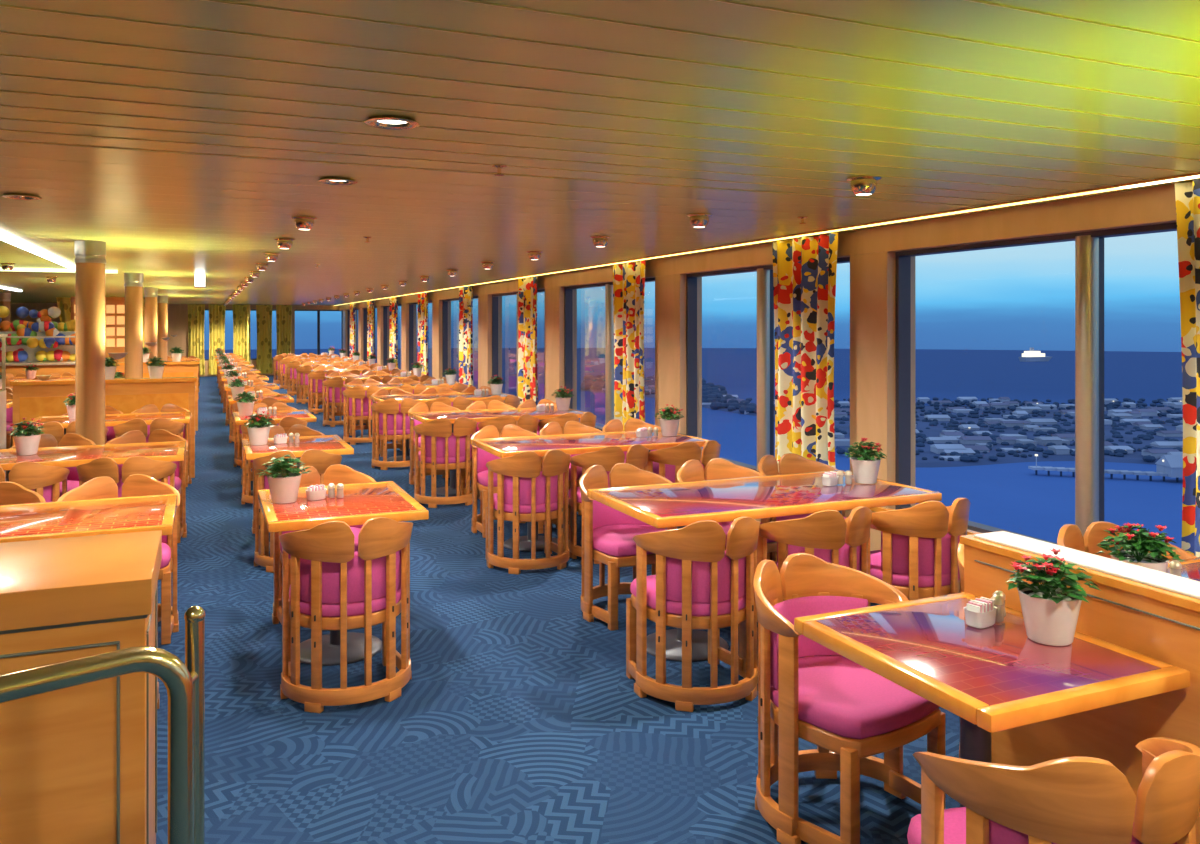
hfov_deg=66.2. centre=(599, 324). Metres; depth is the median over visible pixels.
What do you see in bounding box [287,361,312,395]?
dining chair
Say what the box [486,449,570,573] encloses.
dining chair
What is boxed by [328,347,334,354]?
potted plant
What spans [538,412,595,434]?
dining chair
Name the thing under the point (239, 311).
curtain
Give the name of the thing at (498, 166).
sprinkler
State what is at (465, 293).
window curtain
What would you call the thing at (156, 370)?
potted plant
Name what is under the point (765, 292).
window
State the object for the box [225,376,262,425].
dining chair
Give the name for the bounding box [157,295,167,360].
round column
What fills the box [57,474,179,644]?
dining chair
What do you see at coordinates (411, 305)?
window
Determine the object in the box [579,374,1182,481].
town
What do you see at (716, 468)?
dining chair
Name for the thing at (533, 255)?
ceiling spotlight
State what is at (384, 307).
window
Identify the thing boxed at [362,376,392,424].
dining chair
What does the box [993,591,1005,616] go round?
salt shaker
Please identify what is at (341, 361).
dining table
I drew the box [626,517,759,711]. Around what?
dining chair
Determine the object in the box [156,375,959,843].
floor
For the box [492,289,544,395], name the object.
window
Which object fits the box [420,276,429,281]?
ceiling spotlight
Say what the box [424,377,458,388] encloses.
dining chair
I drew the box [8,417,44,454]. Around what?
potted plant
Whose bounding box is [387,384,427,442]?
dining chair
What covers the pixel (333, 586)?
dining chair
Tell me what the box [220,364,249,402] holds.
dining chair
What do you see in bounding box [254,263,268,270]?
ceiling spotlight
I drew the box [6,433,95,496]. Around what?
dining chair
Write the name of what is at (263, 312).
curtain
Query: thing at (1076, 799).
dining chair
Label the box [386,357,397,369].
potted plant
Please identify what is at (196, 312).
curtain
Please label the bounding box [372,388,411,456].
dining chair
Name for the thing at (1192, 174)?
trim
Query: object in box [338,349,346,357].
potted plant
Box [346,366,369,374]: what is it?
dining chair
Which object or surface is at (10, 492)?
dining chair
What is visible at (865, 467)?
potted plant
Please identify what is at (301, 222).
ceiling spotlight
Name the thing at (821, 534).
dining chair
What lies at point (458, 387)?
dining chair
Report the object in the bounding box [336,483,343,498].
salt shaker
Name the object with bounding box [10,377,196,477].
divider
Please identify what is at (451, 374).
potted plant
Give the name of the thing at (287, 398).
dining table
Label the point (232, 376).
potted plant
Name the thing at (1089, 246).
window
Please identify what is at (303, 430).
dining chair
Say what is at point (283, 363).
dining chair
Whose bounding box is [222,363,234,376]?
potted plant
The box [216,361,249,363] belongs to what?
dining table
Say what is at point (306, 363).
dining chair
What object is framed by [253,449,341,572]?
dining chair
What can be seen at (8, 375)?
dining chair
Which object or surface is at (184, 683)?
brass handrail
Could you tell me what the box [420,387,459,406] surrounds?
dining chair
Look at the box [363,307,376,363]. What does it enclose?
window
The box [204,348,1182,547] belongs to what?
sea
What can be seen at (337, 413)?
dining chair
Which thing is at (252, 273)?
ceiling spotlight
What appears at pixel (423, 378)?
dining chair
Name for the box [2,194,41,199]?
recessed light
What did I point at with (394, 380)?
dining chair
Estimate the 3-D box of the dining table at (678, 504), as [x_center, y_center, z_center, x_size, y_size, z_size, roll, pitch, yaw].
[0.852,1.245,4.822,1.650,0.750,0.830,0,0,-23]
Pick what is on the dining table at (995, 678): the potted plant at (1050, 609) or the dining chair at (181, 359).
the potted plant at (1050, 609)
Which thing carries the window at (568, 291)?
in the wall at (871, 251)
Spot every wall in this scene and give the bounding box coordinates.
[11,303,338,376]
[339,181,1192,592]
[960,531,1199,843]
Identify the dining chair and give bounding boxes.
[0,388,12,393]
[0,461,69,501]
[0,481,44,504]
[6,373,25,377]
[6,379,11,386]
[6,393,12,448]
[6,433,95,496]
[32,377,57,379]
[34,421,107,446]
[41,534,159,708]
[49,372,74,376]
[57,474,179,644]
[62,406,122,441]
[76,456,176,571]
[106,429,187,542]
[113,418,184,476]
[132,404,191,486]
[181,356,199,385]
[181,359,199,391]
[218,357,234,387]
[219,360,239,394]
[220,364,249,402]
[222,362,245,384]
[222,369,255,412]
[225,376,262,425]
[228,385,272,442]
[231,378,266,414]
[233,397,286,468]
[234,371,257,375]
[241,402,297,484]
[241,416,306,503]
[244,388,278,394]
[252,424,323,533]
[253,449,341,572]
[272,464,375,623]
[273,355,294,383]
[277,353,294,379]
[279,357,298,388]
[279,517,412,712]
[284,355,303,384]
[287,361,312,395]
[291,358,313,391]
[296,365,324,403]
[301,362,325,398]
[307,370,339,413]
[309,357,321,360]
[313,366,340,407]
[318,358,338,360]
[320,360,335,369]
[322,376,358,426]
[328,372,357,418]
[330,361,351,368]
[333,364,350,368]
[340,360,359,363]
[342,369,369,411]
[343,385,382,444]
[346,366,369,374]
[347,379,380,435]
[356,364,377,368]
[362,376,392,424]
[363,371,391,382]
[371,398,421,469]
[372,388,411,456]
[374,369,399,374]
[387,378,419,393]
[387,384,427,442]
[394,370,424,374]
[399,375,429,382]
[408,402,465,486]
[413,417,476,507]
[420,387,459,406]
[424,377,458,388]
[425,396,472,410]
[431,383,466,393]
[461,386,503,402]
[466,400,517,479]
[471,424,543,537]
[473,395,519,408]
[477,414,538,499]
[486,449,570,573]
[518,399,556,434]
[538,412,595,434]
[540,421,601,528]
[569,444,648,563]
[579,463,674,630]
[602,418,660,474]
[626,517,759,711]
[647,440,720,528]
[677,458,776,561]
[753,553,944,843]
[757,506,871,665]
[758,453,846,559]
[868,498,969,606]
[907,737,1199,843]
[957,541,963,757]
[1057,521,1195,560]
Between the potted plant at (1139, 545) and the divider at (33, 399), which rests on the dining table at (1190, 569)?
the potted plant at (1139, 545)
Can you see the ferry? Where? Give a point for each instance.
(1027, 356)
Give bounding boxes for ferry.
[1019,348,1051,361]
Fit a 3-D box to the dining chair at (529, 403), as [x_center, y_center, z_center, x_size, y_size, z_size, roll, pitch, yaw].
[-0.603,1.219,9.921,0.578,0.802,0.547,0,0,-23]
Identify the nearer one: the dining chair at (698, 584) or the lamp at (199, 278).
the dining chair at (698, 584)
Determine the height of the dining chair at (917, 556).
0.802 m
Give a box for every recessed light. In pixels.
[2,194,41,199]
[318,177,357,184]
[365,116,418,129]
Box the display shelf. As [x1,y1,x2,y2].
[0,331,74,377]
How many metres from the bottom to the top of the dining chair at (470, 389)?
0.802 m
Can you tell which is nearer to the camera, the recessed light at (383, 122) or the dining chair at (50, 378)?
the recessed light at (383, 122)
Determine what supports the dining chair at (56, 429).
on the floor
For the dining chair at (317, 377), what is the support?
on the floor
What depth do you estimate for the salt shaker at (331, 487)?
4.62 m
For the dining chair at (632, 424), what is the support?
on the floor
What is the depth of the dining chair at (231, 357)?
23.43 m
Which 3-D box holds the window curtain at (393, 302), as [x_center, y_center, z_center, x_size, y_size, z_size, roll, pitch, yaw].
[-4.761,0.463,21.223,0.114,2.195,0.800,0,0,-23]
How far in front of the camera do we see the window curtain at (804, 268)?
6.61 m
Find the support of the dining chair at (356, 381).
on the floor
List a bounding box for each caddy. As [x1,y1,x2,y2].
[257,407,267,414]
[273,433,287,443]
[306,484,326,500]
[431,379,437,383]
[474,389,481,394]
[536,404,545,410]
[636,427,647,437]
[821,471,838,485]
[964,597,996,628]
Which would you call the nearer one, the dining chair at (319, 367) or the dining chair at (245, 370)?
the dining chair at (245, 370)
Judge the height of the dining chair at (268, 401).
0.802 m
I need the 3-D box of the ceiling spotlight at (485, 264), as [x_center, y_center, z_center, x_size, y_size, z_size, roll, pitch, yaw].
[-1.156,-0.612,9.461,0.150,0.075,0.150,0,0,-23]
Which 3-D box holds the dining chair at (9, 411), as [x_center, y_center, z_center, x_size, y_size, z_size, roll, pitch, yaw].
[-7.157,1.219,10.842,0.578,0.802,0.547,0,0,-22]
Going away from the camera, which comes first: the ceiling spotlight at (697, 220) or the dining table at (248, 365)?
the ceiling spotlight at (697, 220)
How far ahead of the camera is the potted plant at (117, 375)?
12.67 m
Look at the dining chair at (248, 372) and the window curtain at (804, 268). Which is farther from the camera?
the dining chair at (248, 372)
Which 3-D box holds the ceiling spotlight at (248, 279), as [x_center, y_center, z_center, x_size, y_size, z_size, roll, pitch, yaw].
[-4.742,-0.612,12.438,0.150,0.075,0.150,0,0,-23]
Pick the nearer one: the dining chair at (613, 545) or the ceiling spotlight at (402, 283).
the dining chair at (613, 545)
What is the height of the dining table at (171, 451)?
0.750 m
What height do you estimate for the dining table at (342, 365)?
0.750 m
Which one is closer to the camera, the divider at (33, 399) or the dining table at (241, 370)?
the divider at (33, 399)
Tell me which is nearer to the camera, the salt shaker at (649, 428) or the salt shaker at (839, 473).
the salt shaker at (839, 473)
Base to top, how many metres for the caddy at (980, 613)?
0.070 m
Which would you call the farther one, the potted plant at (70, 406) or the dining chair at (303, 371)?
the dining chair at (303, 371)
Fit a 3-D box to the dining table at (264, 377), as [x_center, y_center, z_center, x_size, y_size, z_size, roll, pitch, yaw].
[-5.961,1.245,15.430,0.710,0.750,0.900,0,0,-23]
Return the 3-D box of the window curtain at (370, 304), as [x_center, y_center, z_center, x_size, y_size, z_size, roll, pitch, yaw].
[-6.023,0.463,24.164,0.114,2.195,0.800,0,0,-23]
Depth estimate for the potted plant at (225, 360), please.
17.52 m
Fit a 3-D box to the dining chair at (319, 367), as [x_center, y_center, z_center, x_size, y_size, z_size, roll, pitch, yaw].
[-5.378,1.219,18.105,0.578,0.802,0.547,0,0,-19]
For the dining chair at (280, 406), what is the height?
0.802 m
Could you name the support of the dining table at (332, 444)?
on the floor
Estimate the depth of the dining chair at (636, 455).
6.31 m
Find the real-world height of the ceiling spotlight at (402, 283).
0.075 m
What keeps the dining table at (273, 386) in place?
on the floor
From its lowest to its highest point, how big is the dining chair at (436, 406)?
0.802 m
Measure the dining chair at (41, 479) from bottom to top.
0.802 m
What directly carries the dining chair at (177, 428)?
on the floor
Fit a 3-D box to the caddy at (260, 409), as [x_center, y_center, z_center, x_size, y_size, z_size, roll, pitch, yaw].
[-3.279,0.835,8.931,0.099,0.070,0.066,0,0,-40]
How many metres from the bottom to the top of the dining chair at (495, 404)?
0.802 m
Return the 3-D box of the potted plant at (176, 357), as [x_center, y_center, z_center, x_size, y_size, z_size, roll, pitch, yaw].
[-6.481,0.445,14.076,0.227,0.230,0.251,0,0,-23]
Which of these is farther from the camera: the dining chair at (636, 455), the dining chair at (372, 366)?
the dining chair at (372, 366)
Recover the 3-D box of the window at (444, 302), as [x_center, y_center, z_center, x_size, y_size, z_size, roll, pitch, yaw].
[-2.434,0.370,16.340,0.130,1.700,2.750,0,0,-23]
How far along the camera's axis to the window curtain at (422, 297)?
18.30 m
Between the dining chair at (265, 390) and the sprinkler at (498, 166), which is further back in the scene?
the dining chair at (265, 390)
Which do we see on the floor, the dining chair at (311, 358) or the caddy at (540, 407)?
the dining chair at (311, 358)
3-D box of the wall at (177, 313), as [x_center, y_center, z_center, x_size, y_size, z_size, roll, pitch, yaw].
[-14.608,0.485,28.118,13.340,2.270,0.200,0,0,-23]
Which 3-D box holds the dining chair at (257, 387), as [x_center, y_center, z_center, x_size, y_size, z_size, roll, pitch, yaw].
[-4.849,1.219,12.777,0.578,0.802,0.547,0,0,-23]
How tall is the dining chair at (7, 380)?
0.802 m
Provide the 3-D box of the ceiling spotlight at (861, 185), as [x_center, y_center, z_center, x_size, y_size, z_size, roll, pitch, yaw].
[1.163,-0.612,4.058,0.150,0.075,0.150,0,0,-23]
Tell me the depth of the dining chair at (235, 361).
21.28 m
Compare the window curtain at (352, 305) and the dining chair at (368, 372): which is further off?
the window curtain at (352, 305)
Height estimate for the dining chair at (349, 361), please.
0.802 m
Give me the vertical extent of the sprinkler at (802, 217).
0.041 m
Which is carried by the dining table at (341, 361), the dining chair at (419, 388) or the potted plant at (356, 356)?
the potted plant at (356, 356)
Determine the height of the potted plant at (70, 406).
0.239 m
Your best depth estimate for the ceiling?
3.01 m
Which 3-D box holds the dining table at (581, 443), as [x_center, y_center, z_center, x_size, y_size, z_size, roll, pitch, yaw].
[-0.071,1.245,6.972,1.650,0.750,0.830,0,0,-23]
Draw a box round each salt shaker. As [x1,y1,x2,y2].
[289,433,293,442]
[294,433,299,442]
[328,483,334,497]
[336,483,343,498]
[648,427,651,436]
[653,427,657,436]
[837,470,843,483]
[845,470,851,484]
[990,595,1003,621]
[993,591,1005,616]
[1169,560,1181,576]
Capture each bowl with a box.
[36,375,50,379]
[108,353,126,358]
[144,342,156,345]
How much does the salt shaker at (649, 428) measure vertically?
0.074 m
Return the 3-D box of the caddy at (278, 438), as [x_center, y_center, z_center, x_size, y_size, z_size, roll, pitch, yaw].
[-2.348,0.835,6.762,0.099,0.070,0.066,0,0,-40]
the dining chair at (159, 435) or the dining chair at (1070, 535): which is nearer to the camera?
the dining chair at (1070, 535)
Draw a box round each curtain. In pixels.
[56,297,143,347]
[188,304,204,374]
[208,304,225,374]
[232,305,246,360]
[246,304,250,363]
[256,305,272,373]
[276,305,291,372]
[350,303,355,359]
[367,300,373,360]
[389,297,397,367]
[418,293,427,375]
[459,286,472,386]
[518,276,537,405]
[613,261,645,430]
[772,232,837,471]
[1175,179,1199,556]
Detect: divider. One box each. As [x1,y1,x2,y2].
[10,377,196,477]
[114,361,198,430]
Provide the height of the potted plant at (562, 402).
0.247 m
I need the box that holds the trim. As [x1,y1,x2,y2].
[333,172,1199,305]
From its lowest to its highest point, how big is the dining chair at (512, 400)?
0.802 m
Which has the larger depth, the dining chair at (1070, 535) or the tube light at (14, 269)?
the tube light at (14, 269)
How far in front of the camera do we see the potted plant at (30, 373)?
14.92 m
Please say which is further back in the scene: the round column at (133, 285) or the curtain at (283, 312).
the curtain at (283, 312)
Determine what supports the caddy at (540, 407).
on the dining table at (482, 415)
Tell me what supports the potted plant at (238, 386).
on the dining table at (287, 398)
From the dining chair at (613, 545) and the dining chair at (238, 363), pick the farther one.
the dining chair at (238, 363)
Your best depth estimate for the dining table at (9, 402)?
10.25 m
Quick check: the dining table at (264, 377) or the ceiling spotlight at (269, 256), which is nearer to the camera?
the ceiling spotlight at (269, 256)
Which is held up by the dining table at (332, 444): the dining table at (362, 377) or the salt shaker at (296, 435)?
the salt shaker at (296, 435)
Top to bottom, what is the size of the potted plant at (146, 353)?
0.247 m
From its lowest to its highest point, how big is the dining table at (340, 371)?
0.750 m
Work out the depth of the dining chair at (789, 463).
5.83 m
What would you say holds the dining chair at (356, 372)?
on the floor
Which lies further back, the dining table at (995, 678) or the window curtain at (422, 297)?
the window curtain at (422, 297)
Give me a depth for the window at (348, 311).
29.30 m
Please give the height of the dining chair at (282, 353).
0.802 m
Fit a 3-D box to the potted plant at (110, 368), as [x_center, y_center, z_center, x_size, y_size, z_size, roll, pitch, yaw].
[-5.100,0.437,9.531,0.234,0.247,0.232,0,0,-23]
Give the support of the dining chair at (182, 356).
on the floor
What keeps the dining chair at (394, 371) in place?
on the floor
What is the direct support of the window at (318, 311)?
in the wall at (177, 313)
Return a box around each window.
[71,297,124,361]
[204,309,338,360]
[341,310,342,348]
[347,309,357,356]
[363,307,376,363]
[383,304,400,368]
[409,301,431,371]
[442,296,477,376]
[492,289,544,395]
[564,277,654,430]
[686,257,849,471]
[895,222,1176,543]
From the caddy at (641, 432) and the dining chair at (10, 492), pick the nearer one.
the dining chair at (10, 492)
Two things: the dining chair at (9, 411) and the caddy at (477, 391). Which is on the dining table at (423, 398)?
the caddy at (477, 391)
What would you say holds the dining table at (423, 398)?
on the floor
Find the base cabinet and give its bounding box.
[0,530,161,843]
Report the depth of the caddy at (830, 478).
4.97 m
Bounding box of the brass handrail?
[0,606,204,843]
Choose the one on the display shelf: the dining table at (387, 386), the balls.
the balls
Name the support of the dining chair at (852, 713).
on the floor
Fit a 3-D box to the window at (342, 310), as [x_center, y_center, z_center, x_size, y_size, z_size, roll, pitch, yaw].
[-8.381,0.370,30.192,0.130,1.700,0.900,0,0,-23]
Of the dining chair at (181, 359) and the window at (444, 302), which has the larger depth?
the dining chair at (181, 359)
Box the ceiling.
[0,0,1199,304]
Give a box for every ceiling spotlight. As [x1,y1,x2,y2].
[0,262,15,269]
[46,276,57,281]
[241,282,248,286]
[244,277,254,282]
[249,271,260,276]
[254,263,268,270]
[263,252,279,261]
[274,238,294,248]
[291,216,316,229]
[398,281,406,285]
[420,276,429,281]
[447,269,457,275]
[481,261,494,268]
[526,251,542,259]
[590,236,610,246]
[686,213,711,227]
[846,175,880,195]
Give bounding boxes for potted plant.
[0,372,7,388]
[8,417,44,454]
[24,363,37,378]
[64,393,74,418]
[105,355,119,378]
[114,370,124,377]
[143,347,150,361]
[145,356,166,377]
[169,347,183,361]
[218,355,228,365]
[219,359,231,370]
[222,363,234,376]
[224,370,240,384]
[227,377,248,397]
[233,392,258,415]
[244,410,272,444]
[256,454,310,503]
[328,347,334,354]
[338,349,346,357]
[351,351,359,360]
[367,353,376,364]
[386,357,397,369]
[410,361,423,375]
[442,368,457,383]
[488,375,504,394]
[552,386,573,410]
[654,404,684,435]
[843,437,886,483]
[1007,548,1100,645]
[1096,523,1185,572]
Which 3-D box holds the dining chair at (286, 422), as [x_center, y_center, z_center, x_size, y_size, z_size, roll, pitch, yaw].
[-2.986,1.219,8.441,0.600,0.802,0.570,0,0,-26]
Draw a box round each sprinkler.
[492,164,506,175]
[798,216,807,223]
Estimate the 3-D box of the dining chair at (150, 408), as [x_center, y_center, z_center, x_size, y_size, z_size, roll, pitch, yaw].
[-4.444,1.219,9.307,0.600,0.802,0.570,0,0,-28]
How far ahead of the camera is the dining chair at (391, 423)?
10.30 m
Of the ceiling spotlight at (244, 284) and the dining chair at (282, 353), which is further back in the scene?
the dining chair at (282, 353)
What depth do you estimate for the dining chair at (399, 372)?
16.61 m
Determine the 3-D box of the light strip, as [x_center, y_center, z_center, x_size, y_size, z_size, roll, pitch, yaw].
[-2.008,-0.646,14.646,0.055,0.016,34.400,0,0,-23]
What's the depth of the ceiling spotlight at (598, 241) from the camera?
6.72 m
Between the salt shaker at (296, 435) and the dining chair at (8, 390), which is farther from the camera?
the dining chair at (8, 390)
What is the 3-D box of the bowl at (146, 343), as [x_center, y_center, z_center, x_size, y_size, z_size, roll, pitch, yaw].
[-5.668,0.245,11.605,0.140,0.050,0.140,0,0,-23]
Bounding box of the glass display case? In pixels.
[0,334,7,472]
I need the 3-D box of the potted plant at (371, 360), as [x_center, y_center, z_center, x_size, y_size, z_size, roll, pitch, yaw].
[-4.993,0.747,20.146,0.232,0.247,0.234,0,0,-7]
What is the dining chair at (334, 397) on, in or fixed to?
on the floor
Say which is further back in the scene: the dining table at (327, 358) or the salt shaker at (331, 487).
the dining table at (327, 358)
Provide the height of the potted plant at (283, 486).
0.230 m
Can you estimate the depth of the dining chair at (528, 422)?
8.42 m
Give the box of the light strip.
[334,175,1199,305]
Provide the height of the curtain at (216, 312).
2.205 m
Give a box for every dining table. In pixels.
[0,441,185,481]
[0,494,177,542]
[6,376,74,380]
[6,399,12,407]
[28,411,190,434]
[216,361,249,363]
[218,364,254,368]
[219,369,260,373]
[221,375,268,380]
[224,383,278,390]
[227,394,293,404]
[233,410,316,494]
[241,435,353,550]
[258,481,428,665]
[282,357,341,360]
[289,360,363,363]
[298,364,377,368]
[310,368,401,409]
[324,374,430,420]
[343,382,467,437]
[369,392,517,460]
[408,407,583,495]
[470,429,708,551]
[587,470,941,661]
[794,592,1189,806]
[1168,557,1199,580]
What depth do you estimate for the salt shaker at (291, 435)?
6.79 m
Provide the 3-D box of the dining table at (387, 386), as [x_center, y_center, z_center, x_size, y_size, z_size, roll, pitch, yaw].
[-2.841,1.245,13.423,1.650,0.750,0.830,0,0,-23]
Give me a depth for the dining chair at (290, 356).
24.72 m
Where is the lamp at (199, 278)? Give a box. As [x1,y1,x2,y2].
[194,274,205,287]
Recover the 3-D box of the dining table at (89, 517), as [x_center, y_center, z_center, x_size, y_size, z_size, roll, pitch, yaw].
[-2.630,1.245,4.111,1.330,0.750,0.830,0,0,-23]
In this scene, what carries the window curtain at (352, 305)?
hanging from the ceiling
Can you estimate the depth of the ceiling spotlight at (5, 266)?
9.59 m
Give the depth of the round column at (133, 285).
11.44 m
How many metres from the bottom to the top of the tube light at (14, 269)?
0.040 m
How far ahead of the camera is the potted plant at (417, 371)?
15.79 m
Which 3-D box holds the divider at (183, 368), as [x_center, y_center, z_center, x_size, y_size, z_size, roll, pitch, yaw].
[-6.892,1.090,13.898,1.540,1.060,0.260,0,0,-23]
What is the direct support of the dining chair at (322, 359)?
on the floor
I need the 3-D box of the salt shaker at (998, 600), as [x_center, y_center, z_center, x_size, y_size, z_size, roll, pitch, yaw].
[1.170,0.833,2.712,0.038,0.074,0.037,0,0,-23]
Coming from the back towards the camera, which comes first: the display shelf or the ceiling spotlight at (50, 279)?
the display shelf
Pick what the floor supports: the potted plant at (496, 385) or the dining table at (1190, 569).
the dining table at (1190, 569)
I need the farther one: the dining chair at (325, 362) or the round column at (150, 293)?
the dining chair at (325, 362)
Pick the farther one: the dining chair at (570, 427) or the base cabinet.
the dining chair at (570, 427)
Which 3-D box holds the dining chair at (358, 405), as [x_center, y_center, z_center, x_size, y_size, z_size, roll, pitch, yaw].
[-3.250,1.219,12.684,0.578,0.802,0.547,0,0,-17]
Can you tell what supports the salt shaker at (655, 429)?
on the dining table at (581, 443)
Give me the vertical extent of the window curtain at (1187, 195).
2.195 m
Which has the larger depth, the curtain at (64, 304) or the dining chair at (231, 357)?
the dining chair at (231, 357)
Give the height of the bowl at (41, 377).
0.050 m
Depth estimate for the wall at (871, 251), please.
6.27 m
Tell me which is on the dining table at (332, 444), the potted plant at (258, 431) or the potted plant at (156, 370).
the potted plant at (258, 431)
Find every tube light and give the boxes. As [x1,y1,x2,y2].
[0,231,74,270]
[0,267,117,291]
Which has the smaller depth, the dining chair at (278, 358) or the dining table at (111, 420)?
the dining table at (111, 420)
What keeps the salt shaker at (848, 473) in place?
on the dining table at (678, 504)
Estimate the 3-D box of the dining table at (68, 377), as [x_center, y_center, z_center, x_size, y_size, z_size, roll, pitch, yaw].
[-9.292,1.245,14.963,1.330,0.750,0.830,0,0,-23]
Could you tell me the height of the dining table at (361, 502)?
0.750 m
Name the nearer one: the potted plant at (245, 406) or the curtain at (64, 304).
the potted plant at (245, 406)
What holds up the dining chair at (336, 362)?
on the floor
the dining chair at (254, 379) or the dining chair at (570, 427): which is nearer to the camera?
the dining chair at (570, 427)
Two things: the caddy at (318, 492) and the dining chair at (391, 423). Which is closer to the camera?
the caddy at (318, 492)
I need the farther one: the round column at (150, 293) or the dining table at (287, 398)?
the round column at (150, 293)
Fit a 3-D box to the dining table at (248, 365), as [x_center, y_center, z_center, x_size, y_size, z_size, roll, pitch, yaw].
[-7.823,1.245,19.767,0.710,0.750,0.900,0,0,-23]
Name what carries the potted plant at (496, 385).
on the dining table at (423, 398)
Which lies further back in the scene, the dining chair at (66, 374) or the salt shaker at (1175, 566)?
the dining chair at (66, 374)
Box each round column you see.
[0,293,10,331]
[75,240,105,444]
[124,273,142,377]
[144,287,157,361]
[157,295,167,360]
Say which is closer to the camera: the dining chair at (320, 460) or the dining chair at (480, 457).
the dining chair at (320, 460)
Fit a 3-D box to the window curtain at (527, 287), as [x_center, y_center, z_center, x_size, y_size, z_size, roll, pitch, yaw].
[-0.973,0.463,12.402,0.114,2.195,0.800,0,0,-23]
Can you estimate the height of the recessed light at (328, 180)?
0.016 m
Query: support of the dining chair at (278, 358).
on the floor
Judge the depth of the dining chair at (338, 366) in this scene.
19.11 m
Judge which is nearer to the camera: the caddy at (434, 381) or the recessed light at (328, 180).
the recessed light at (328, 180)
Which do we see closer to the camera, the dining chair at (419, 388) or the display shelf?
the dining chair at (419, 388)
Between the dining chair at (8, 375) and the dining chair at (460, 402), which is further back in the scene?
the dining chair at (8, 375)
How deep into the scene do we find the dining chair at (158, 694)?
3.92 m
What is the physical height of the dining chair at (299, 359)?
0.802 m
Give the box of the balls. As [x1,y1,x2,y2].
[0,306,74,361]
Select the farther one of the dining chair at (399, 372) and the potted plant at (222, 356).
the potted plant at (222, 356)
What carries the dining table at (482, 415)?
on the floor
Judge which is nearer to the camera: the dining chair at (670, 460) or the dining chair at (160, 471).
the dining chair at (160, 471)
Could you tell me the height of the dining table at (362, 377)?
0.750 m
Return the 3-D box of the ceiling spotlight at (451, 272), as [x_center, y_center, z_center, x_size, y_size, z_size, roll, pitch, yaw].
[-1.736,-0.612,10.812,0.150,0.075,0.150,0,0,-23]
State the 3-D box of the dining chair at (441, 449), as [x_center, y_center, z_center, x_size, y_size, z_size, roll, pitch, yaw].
[-1.409,1.219,8.401,0.578,0.802,0.547,0,0,-21]
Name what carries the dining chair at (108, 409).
on the floor
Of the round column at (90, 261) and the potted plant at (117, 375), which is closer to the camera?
the round column at (90, 261)
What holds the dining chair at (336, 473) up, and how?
on the floor
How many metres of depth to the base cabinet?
2.21 m
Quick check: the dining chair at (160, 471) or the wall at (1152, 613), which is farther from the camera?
the dining chair at (160, 471)
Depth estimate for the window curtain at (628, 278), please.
9.37 m
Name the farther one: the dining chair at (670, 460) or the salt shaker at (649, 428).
the salt shaker at (649, 428)
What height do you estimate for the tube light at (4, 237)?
0.030 m
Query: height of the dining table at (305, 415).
0.750 m
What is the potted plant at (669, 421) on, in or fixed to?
on the dining table at (581, 443)
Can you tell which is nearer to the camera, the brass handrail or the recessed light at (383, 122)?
the brass handrail
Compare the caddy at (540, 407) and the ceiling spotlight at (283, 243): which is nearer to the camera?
the ceiling spotlight at (283, 243)
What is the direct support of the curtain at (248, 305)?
hanging from the ceiling
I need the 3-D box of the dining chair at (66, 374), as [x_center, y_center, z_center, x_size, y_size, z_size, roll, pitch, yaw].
[-9.209,1.219,15.620,0.578,0.802,0.547,0,0,-21]

